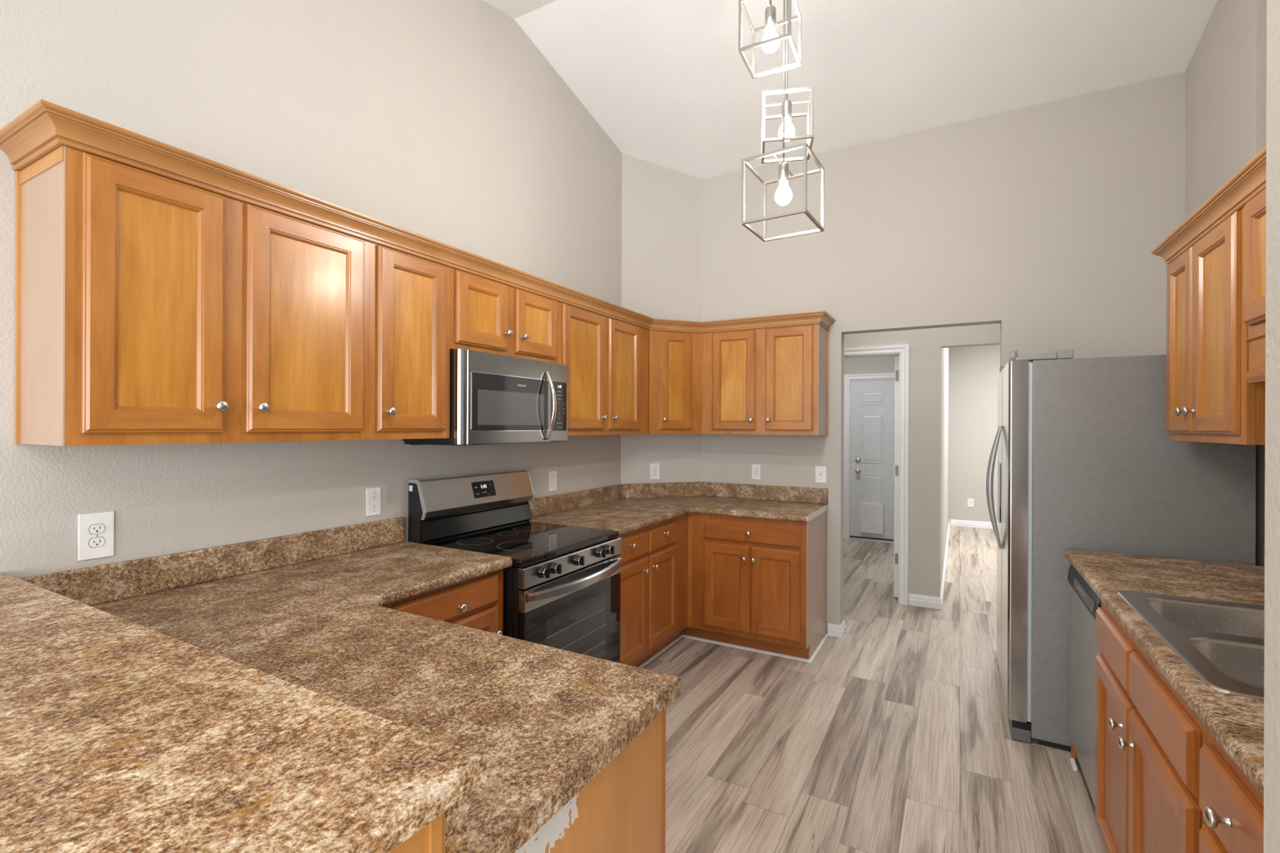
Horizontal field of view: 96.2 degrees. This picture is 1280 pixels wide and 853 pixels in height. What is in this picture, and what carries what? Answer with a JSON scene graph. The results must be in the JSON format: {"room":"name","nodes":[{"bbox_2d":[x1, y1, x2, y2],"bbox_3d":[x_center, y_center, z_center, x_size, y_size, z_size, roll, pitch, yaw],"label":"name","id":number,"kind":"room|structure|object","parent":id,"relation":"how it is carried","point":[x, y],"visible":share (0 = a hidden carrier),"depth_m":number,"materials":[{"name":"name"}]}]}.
{"room":"kitchen","nodes":[
{"label":"kitchen","id":0,"kind":"room"},
{"bbox_2d":[0,0,622,578],"bbox_3d":[-1.775,-0.432,1.462,0.100,3.766,7.500,0,0,29],"label":"wall","id":1,"kind":"structure","parent":0,"point":[442,121],"depth_m":2.25,"materials":[{"name":"beige paint"}]},
{"bbox_2d":[77,511,114,560],"bbox_3d":[-1.593,0.320,1.682,0.008,0.134,0.080,0,0,29],"label":"electrical outlet","id":2,"kind":"object","parent":1,"relation":"attached to","point":[95,530],"visible":1,"depth_m":1.68,"materials":[{"name":"white plastic"}]},
{"bbox_2d":[88,537,105,547],"bbox_3d":[-1.591,0.339,1.681,0.001,0.029,0.037,0,0,29],"label":"receptacle","id":3,"kind":"object","parent":2,"relation":"attached to","point":[93,542],"depth_m":1.68,"materials":[{"name":"white plastic"}]},
{"bbox_2d":[88,523,105,534],"bbox_3d":[-1.591,0.300,1.681,0.001,0.029,0.037,0,0,29],"label":"receptacle","id":4,"kind":"object","parent":2,"relation":"attached to","point":[94,528],"depth_m":1.68,"materials":[{"name":"white plastic"}]},
{"bbox_2d":[14,145,369,445],"bbox_3d":[-1.314,-0.317,1.814,0.362,0.730,0.834,0,0,29],"label":"upper cabinet","id":5,"kind":"object","parent":1,"relation":"attached to","point":[150,308],"visible":1,"depth_m":1.58,"materials":[{"name":"brown wood"}]},
{"bbox_2d":[0,98,835,333],"bbox_3d":[-0.358,-0.716,2.961,3.949,0.072,1.022,0,0,-43],"label":"crown molding","id":6,"kind":"structure","parent":5,"relation":"on","point":[45,126],"depth_m":1.80,"materials":[{"name":"brown wood"}]},
{"bbox_2d":[17,516,404,605],"bbox_3d":[-1.374,0.464,2.063,0.020,0.112,1.243,0,0,29],"label":"backsplash","id":7,"kind":"structure","parent":1,"relation":"attached to","point":[106,583],"depth_m":1.92,"materials":[{"name":"laminate"}]},
{"bbox_2d":[365,487,381,516],"bbox_3d":[-1.149,0.324,2.478,0.009,0.120,0.071,0,0,29],"label":"electrical outlet","id":8,"kind":"object","parent":1,"relation":"attached to","point":[373,495],"visible":1,"depth_m":2.47,"materials":[{"name":"white plastic"}]},
{"bbox_2d":[370,493,377,510],"bbox_3d":[-1.148,0.324,2.477,0.001,0.068,0.034,0,0,29],"label":"receptacle","id":9,"kind":"object","parent":8,"relation":"attached to","point":[374,496],"depth_m":2.48,"materials":[{"name":"white plastic"}]},
{"bbox_2d":[368,242,450,439],"bbox_3d":[-1.017,-0.316,2.347,0.362,0.730,0.384,0,0,29],"label":"upper cabinet","id":10,"kind":"object","parent":1,"relation":"attached to","point":[409,295],"visible":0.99,"depth_m":2.25,"materials":[{"name":"brown wood"}]},
{"bbox_2d":[449,267,558,364],"bbox_3d":[-0.739,-0.506,2.846,0.362,0.347,0.757,0,0,29],"label":"upper cabinet","id":11,"kind":"object","parent":1,"relation":"attached to","point":[486,315],"visible":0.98,"depth_m":2.69,"materials":[{"name":"brown wood"}]},
{"bbox_2d":[402,348,568,445],"bbox_3d":[-0.705,-0.123,2.833,0.436,0.417,0.762,0,0,29],"label":"microwave","id":12,"kind":"object","parent":11,"relation":"attached to","point":[495,398],"visible":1,"depth_m":2.65,"materials":[{"name":"silver metal"}]},
{"bbox_2d":[548,471,556,491],"bbox_3d":[-0.541,0.340,3.571,0.009,0.124,0.074,0,0,29],"label":"electrical outlet","id":13,"kind":"object","parent":1,"relation":"attached to","point":[552,474],"visible":1,"depth_m":3.56,"materials":[{"name":"white plastic"}]},
{"bbox_2d":[551,475,555,486],"bbox_3d":[-0.538,0.340,3.570,0.003,0.068,0.034,0,0,29],"label":"receptacle","id":14,"kind":"object","parent":13,"relation":"attached to","point":[553,476],"depth_m":3.57,"materials":[{"name":"white plastic"}]},
{"bbox_2d":[558,301,648,435],"bbox_3d":[-0.302,-0.313,3.630,0.362,0.730,1.038,0,0,29],"label":"upper cabinet","id":15,"kind":"object","parent":1,"relation":"attached to","point":[606,358],"visible":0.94,"depth_m":3.48,"materials":[{"name":"brown wood"}]},
{"bbox_2d":[390,793,469,852],"bbox_3d":[-0.982,0.937,1.045,1.699,1.034,0.149,0,0,29],"label":"wall","id":16,"kind":"structure","parent":0,"point":[449,833],"depth_m":0.67,"materials":[{"name":"wood"}]},
{"bbox_2d":[0,572,487,852],"bbox_3d":[-1.033,0.402,0.921,1.724,0.032,0.407,0,0,29],"label":"bar","id":17,"kind":"object","parent":16,"relation":"on","point":[117,735],"visible":1,"depth_m":0.68,"materials":[{"name":"stone"}]},
{"bbox_2d":[620,153,702,484],"bbox_3d":[0.170,-0.294,4.396,0.444,3.504,0.479,0,0,29],"label":"wall","id":18,"kind":"structure","parent":0,"point":[661,267],"depth_m":4.39,"materials":[{"name":"beige paint"}]},
{"bbox_2d":[650,463,659,479],"bbox_3d":[0.115,0.342,4.375,0.076,0.120,0.008,0,0,-18],"label":"electrical outlet","id":19,"kind":"object","parent":18,"relation":"attached to","point":[655,468],"visible":1,"depth_m":4.37,"materials":[{"name":"white plastic"}]},
{"bbox_2d":[648,329,702,434],"bbox_3d":[0.231,-0.311,4.224,0.633,0.730,0.373,0,0,-20],"label":"upper cabinet","id":20,"kind":"object","parent":18,"relation":"attached to","point":[675,357],"visible":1,"depth_m":4.08,"materials":[{"name":"brown wood"}]},
{"bbox_2d":[528,481,827,517],"bbox_3d":[0.183,0.484,4.006,2.147,0.108,0.764,0,0,-20],"label":"backsplash","id":21,"kind":"structure","parent":18,"relation":"attached to","point":[544,505],"depth_m":4.20,"materials":[{"name":"laminate"}]},
{"bbox_2d":[637,633,828,668],"bbox_3d":[0.473,1.451,3.684,1.806,0.015,0.696,0,0,-22],"label":"trim","id":22,"kind":"structure","parent":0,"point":[682,636],"depth_m":3.73,"materials":[{"name":"white paint"}]},
{"bbox_2d":[483,0,1217,178],"bbox_3d":[1.089,-1.702,-0.187,6.700,1.403,7.600,0,0,29],"label":"ceiling","id":23,"kind":"structure","parent":0,"point":[668,82],"depth_m":3.28,"materials":[{"name":"white paint"}]},
{"bbox_3d":[0.515,-2.204,2.085,0.310,0.084,0.306,0,0,29],"label":"ceiling canopy","id":24,"kind":"object","parent":23,"relation":"attached to","visible":0},
{"bbox_2d":[737,0,801,79],"bbox_3d":[0.446,-1.707,1.956,0.173,0.906,0.173,0,0,27],"label":"pendant light","id":25,"kind":"object","parent":24,"relation":"hanging from","point":[770,42],"visible":1,"depth_m":1.94,"materials":[{"name":"silver metal"}]},
{"bbox_2d":[764,4,776,30],"bbox_3d":[0.445,-1.394,1.956,0.036,0.072,0.036,0,0,27],"label":"socket","id":26,"kind":"object","parent":25,"relation":"attached to","point":[771,11],"depth_m":1.94,"materials":[{"name":"silver metal"}]},
{"bbox_2d":[741,0,824,241],"bbox_3d":[0.520,-1.453,2.070,0.230,1.473,0.230,0,0,32],"label":"pendant light","id":27,"kind":"object","parent":24,"relation":"hanging from","point":[783,196],"visible":1,"depth_m":2.05,"materials":[{"name":"silver metal"}]},
{"bbox_2d":[777,161,788,183],"bbox_3d":[0.518,-0.916,2.070,0.036,0.072,0.036,0,0,32],"label":"socket","id":28,"kind":"object","parent":27,"relation":"attached to","point":[783,173],"depth_m":2.05,"materials":[{"name":"silver metal"}]},
{"bbox_2d":[761,0,814,163],"bbox_3d":[0.562,-1.636,2.194,0.184,1.164,0.184,0,0,11],"label":"pendant light","id":29,"kind":"object","parent":24,"relation":"hanging from","point":[789,131],"visible":0.9,"depth_m":2.18,"materials":[{"name":"silver metal"}]},
{"bbox_2d":[782,99,791,120],"bbox_3d":[0.561,-1.210,2.194,0.037,0.072,0.037,0,0,11],"label":"socket","id":30,"kind":"object","parent":29,"relation":"attached to","point":[788,104],"depth_m":2.18,"materials":[{"name":"silver metal"}]},
{"bbox_2d":[844,355,898,374],"bbox_3d":[2.736,0.069,7.533,2.080,2.800,0.100,0,0,29],"label":"wall","id":31,"kind":"structure","parent":0,"point":[872,365],"depth_m":7.36,"materials":[{"name":"beige paint"}]},
{"bbox_2d":[843,373,894,543],"bbox_3d":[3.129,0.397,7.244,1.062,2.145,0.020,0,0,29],"label":"trim","id":32,"kind":"structure","parent":31,"relation":"attached to","point":[876,375],"depth_m":7.48,"materials":[{"name":"white paint"}]},
{"bbox_2d":[849,379,894,541],"bbox_3d":[3.135,0.424,7.254,0.916,2.032,0.118,0,0,29],"label":"door","id":33,"kind":"structure","parent":31,"relation":"in","point":[872,435],"depth_m":7.34,"materials":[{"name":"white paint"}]},
{"bbox_2d":[642,525,1105,852],"bbox_3d":[2.535,1.498,2.434,6.700,0.060,13.600,0,0,29],"label":"floor","id":34,"kind":"structure","parent":0,"point":[895,737],"depth_m":2.66,"materials":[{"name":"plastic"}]},
{"bbox_2d":[382,568,502,635],"bbox_3d":[-0.959,1.008,2.151,0.662,0.890,0.675,0,0,29],"label":"base cabinet","id":35,"kind":"object","parent":34,"relation":"on","point":[477,602],"visible":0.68,"depth_m":2.12,"materials":[{"name":"brown wood"}]},
{"bbox_2d":[408,469,622,663],"bbox_3d":[-0.550,0.849,2.765,0.737,1.212,0.760,0,0,29],"label":"electric range","id":36,"kind":"object","parent":34,"relation":"on","point":[562,584],"visible":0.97,"depth_m":2.67,"materials":[{"name":"black metal"}]},
{"bbox_2d":[425,521,618,567],"bbox_3d":[-0.553,0.550,2.767,0.603,0.031,0.758,0,0,29],"label":"cooktop","id":37,"kind":"object","parent":36,"relation":"in","point":[528,544],"depth_m":2.69,"materials":[{"name":"black glass"}]},
{"bbox_2d":[519,555,619,658],"bbox_3d":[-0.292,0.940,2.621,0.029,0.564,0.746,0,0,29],"label":"oven","id":38,"kind":"object","parent":36,"relation":"in","point":[585,621],"depth_m":2.61,"materials":[{"name":"black glass"}]},
{"bbox_2d":[515,708,666,852],"bbox_3d":[-0.531,1.010,1.240,1.056,0.890,0.606,0,0,29],"label":"base cabinet","id":39,"kind":"object","parent":34,"relation":"on","point":[621,809],"visible":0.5,"depth_m":1.05,"materials":[{"name":"brown wood"}]},
{"bbox_2d":[17,516,680,852],"bbox_3d":[-0.639,0.487,1.655,1.700,0.152,1.248,0,0,29],"label":"countertop","id":40,"kind":"structure","parent":39,"relation":"on","point":[305,610],"depth_m":1.32,"materials":[{"name":"stone"}]},
{"bbox_2d":[617,513,688,667],"bbox_3d":[-0.148,1.017,3.608,0.662,0.878,1.090,0,0,29],"label":"base cabinet","id":41,"kind":"object","parent":34,"relation":"on","point":[654,574],"visible":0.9,"depth_m":3.41,"materials":[{"name":"brown wood"}]},
{"bbox_2d":[528,481,828,535],"bbox_3d":[0.310,0.505,3.659,1.409,0.148,1.626,0,0,29],"label":"countertop","id":42,"kind":"structure","parent":41,"relation":"on","point":[624,508],"depth_m":3.88,"materials":[{"name":"laminate"}]},
{"bbox_2d":[682,510,827,659],"bbox_3d":[0.773,1.021,3.952,0.870,0.878,0.662,0,0,29],"label":"base cabinet","id":43,"kind":"object","parent":34,"relation":"on","point":[760,584],"visible":0.98,"depth_m":3.67,"materials":[{"name":"brown wood"}]},
{"bbox_2d":[1069,757,1077,771],"bbox_3d":[1.871,1.457,2.478,0.014,0.015,0.090,0,0,29],"label":"trim","id":44,"kind":"structure","parent":34,"relation":"on","point":[1074,767],"depth_m":2.47,"materials":[{"name":"white paint"}]},
{"bbox_2d":[1071,741,1076,762],"bbox_3d":[2.162,1.023,2.360,0.625,0.884,0.006,0,0,29],"label":"filler panel","id":45,"kind":"object","parent":34,"relation":"on","point":[1073,755],"visible":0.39,"depth_m":2.51,"materials":[{"name":"brown wood"}]},
{"bbox_2d":[1067,564,1101,814],"bbox_3d":[1.998,1.025,2.096,0.633,0.869,0.601,0,0,29],"label":"dishwasher","id":46,"kind":"object","parent":34,"relation":"on","point":[1085,602],"visible":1,"depth_m":2.23,"materials":[{"name":"silver metal"}]},
{"bbox_2d":[986,348,1256,751],"bbox_3d":[2.276,0.556,2.899,0.904,1.819,0.910,0,0,29],"label":"refrigerator","id":47,"kind":"object","parent":34,"relation":"on","point":[1088,460],"visible":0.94,"depth_m":2.57,"materials":[{"name":"grey metal"}]},
{"bbox_2d":[1095,600,1206,852],"bbox_3d":[1.603,1.021,1.407,0.692,0.882,0.960,0,0,29],"label":"base cabinet","id":48,"kind":"object","parent":34,"relation":"on","point":[1148,741],"visible":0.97,"depth_m":1.49,"materials":[{"name":"brown wood"}]},
{"bbox_2d":[1199,728,1263,852],"bbox_3d":[1.135,1.020,0.567,0.692,0.882,0.960,0,0,29],"label":"base cabinet","id":49,"kind":"object","parent":34,"relation":"on","point":[1232,808],"visible":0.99,"depth_m":1.00,"materials":[{"name":"brown wood"}]},
{"bbox_2d":[1064,549,1264,797],"bbox_3d":[1.539,0.504,1.255,0.658,0.150,2.562,0,0,29],"label":"countertop","id":50,"kind":"structure","parent":49,"relation":"on","point":[1236,722],"depth_m":1.77,"materials":[{"name":"stone"}]},
{"bbox_2d":[1117,590,1264,699],"bbox_3d":[1.582,0.622,1.401,0.508,0.177,0.825,0,0,29],"label":"sink","id":51,"kind":"object","parent":50,"relation":"in","point":[1221,642],"visible":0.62,"depth_m":1.47,"materials":[{"name":"metal"}]},
{"bbox_2d":[844,323,999,604],"bbox_3d":[2.766,0.069,4.483,5.100,2.800,0.120,0,0,29],"label":"wall","id":52,"kind":"structure","parent":0,"point":[926,345],"depth_m":4.66,"materials":[{"name":"beige paint"}]},
{"bbox_2d":[844,344,909,604],"bbox_3d":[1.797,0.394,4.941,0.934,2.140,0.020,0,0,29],"label":"trim","id":53,"kind":"structure","parent":52,"relation":"attached to","point":[904,349],"depth_m":4.73,"materials":[{"name":"white paint"}]},
{"bbox_2d":[893,356,898,597],"bbox_3d":[2.379,0.431,5.234,0.052,2.048,0.808,0,0,29],"label":"door","id":54,"kind":"structure","parent":52,"relation":"in","point":[896,358],"depth_m":4.89,"materials":[{"name":"white paint"}]},
{"bbox_2d":[701,71,1185,633],"bbox_3d":[2.917,-0.256,3.209,6.600,3.450,0.120,0,0,29],"label":"wall","id":55,"kind":"structure","parent":0,"point":[1043,222],"depth_m":3.63,"materials":[{"name":"beige paint"}]},
{"bbox_2d":[751,464,760,479],"bbox_3d":[0.866,0.339,4.276,0.066,0.112,0.008,0,0,29],"label":"electrical outlet","id":56,"kind":"object","parent":55,"relation":"attached to","point":[756,468],"visible":1,"depth_m":4.27,"materials":[{"name":"white plastic"}]},
{"bbox_2d":[702,324,829,435],"bbox_3d":[0.874,-0.309,4.070,0.832,0.730,0.362,0,0,29],"label":"upper cabinet","id":57,"kind":"object","parent":55,"relation":"attached to","point":[772,380],"visible":1,"depth_m":3.94,"materials":[{"name":"brown wood"}]},
{"bbox_2d":[815,466,826,483],"bbox_3d":[1.274,0.339,4.045,0.076,0.118,0.015,0,0,29],"label":"light switch","id":58,"kind":"object","parent":55,"relation":"attached to","point":[820,471],"visible":1,"depth_m":4.05,"materials":[{"name":"white plastic"}]},
{"bbox_2d":[827,620,845,638],"bbox_3d":[1.342,1.421,4.082,0.210,0.082,0.153,0,0,29],"label":"baseboard","id":59,"kind":"structure","parent":55,"relation":"attached to","point":[833,630],"depth_m":4.00,"materials":[{"name":"white paint"}]},
{"bbox_2d":[940,347,949,589],"bbox_3d":[3.496,0.071,6.657,0.100,2.800,4.390,0,0,29],"label":"wall","id":60,"kind":"structure","parent":0,"point":[944,455],"depth_m":5.94,"materials":[{"name":"beige paint"}]},
{"bbox_2d":[908,519,950,609],"bbox_3d":[3.405,1.423,6.616,0.244,0.094,4.506,0,0,29],"label":"baseboard","id":61,"kind":"structure","parent":60,"relation":"attached to","point":[917,600],"depth_m":4.68,"materials":[{"name":"white paint"}]},
{"bbox_2d":[948,344,999,522],"bbox_3d":[5.907,0.081,7.885,3.120,2.800,0.100,0,0,29],"label":"wall","id":62,"kind":"structure","parent":0,"point":[974,371],"depth_m":8.41,"materials":[{"name":"beige paint"}]},
{"bbox_2d":[967,498,973,506],"bbox_3d":[4.843,1.119,8.412,0.080,0.120,0.008,0,0,29],"label":"electrical outlet","id":63,"kind":"object","parent":62,"relation":"attached to","point":[970,501],"visible":1,"depth_m":8.41,"materials":[{"name":"white plastic"}]},
{"bbox_2d":[950,519,993,528],"bbox_3d":[5.861,1.433,7.841,2.850,0.094,0.016,0,0,29],"label":"baseboard","id":64,"kind":"structure","parent":62,"relation":"attached to","point":[965,523],"depth_m":8.40,"materials":[{"name":"white paint"}]},
{"bbox_2d":[1185,0,1266,566],"bbox_3d":[2.388,-0.343,1.375,0.700,3.620,3.600,0,0,29],"label":"wall","id":65,"kind":"structure","parent":0,"point":[1225,73],"depth_m":2.63,"materials":[{"name":"beige paint"}]},
{"bbox_2d":[1166,207,1265,444],"bbox_3d":[2.117,-0.306,1.982,0.362,0.725,0.724,0,0,29],"label":"upper cabinet","id":66,"kind":"object","parent":65,"relation":"attached to","point":[1210,397],"visible":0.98,"depth_m":1.94,"materials":[{"name":"brown wood"}]},
{"bbox_2d":[1243,187,1266,382],"bbox_3d":[1.648,-0.401,1.140,0.362,0.540,1.200,0,0,29],"label":"upper cabinet","id":67,"kind":"object","parent":65,"relation":"attached to","point":[1255,211],"visible":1,"depth_m":1.66,"materials":[{"name":"brown wood"}]},
{"bbox_2d":[1151,146,1266,264],"bbox_3d":[1.829,-0.707,1.458,0.359,0.072,2.032,0,0,29],"label":"crown molding","id":68,"kind":"structure","parent":67,"relation":"attached to","point":[1250,180],"depth_m":1.85,"materials":[{"name":"brown wood"}]},
{"bbox_2d":[1263,0,1279,852],"bbox_3d":[2.199,-0.191,-0.649,4.100,3.315,0.120,0,0,29],"label":"wall","id":69,"kind":"structure","parent":0,"point":[1272,491],"depth_m":0.39,"materials":[{"name":"beige paint"}]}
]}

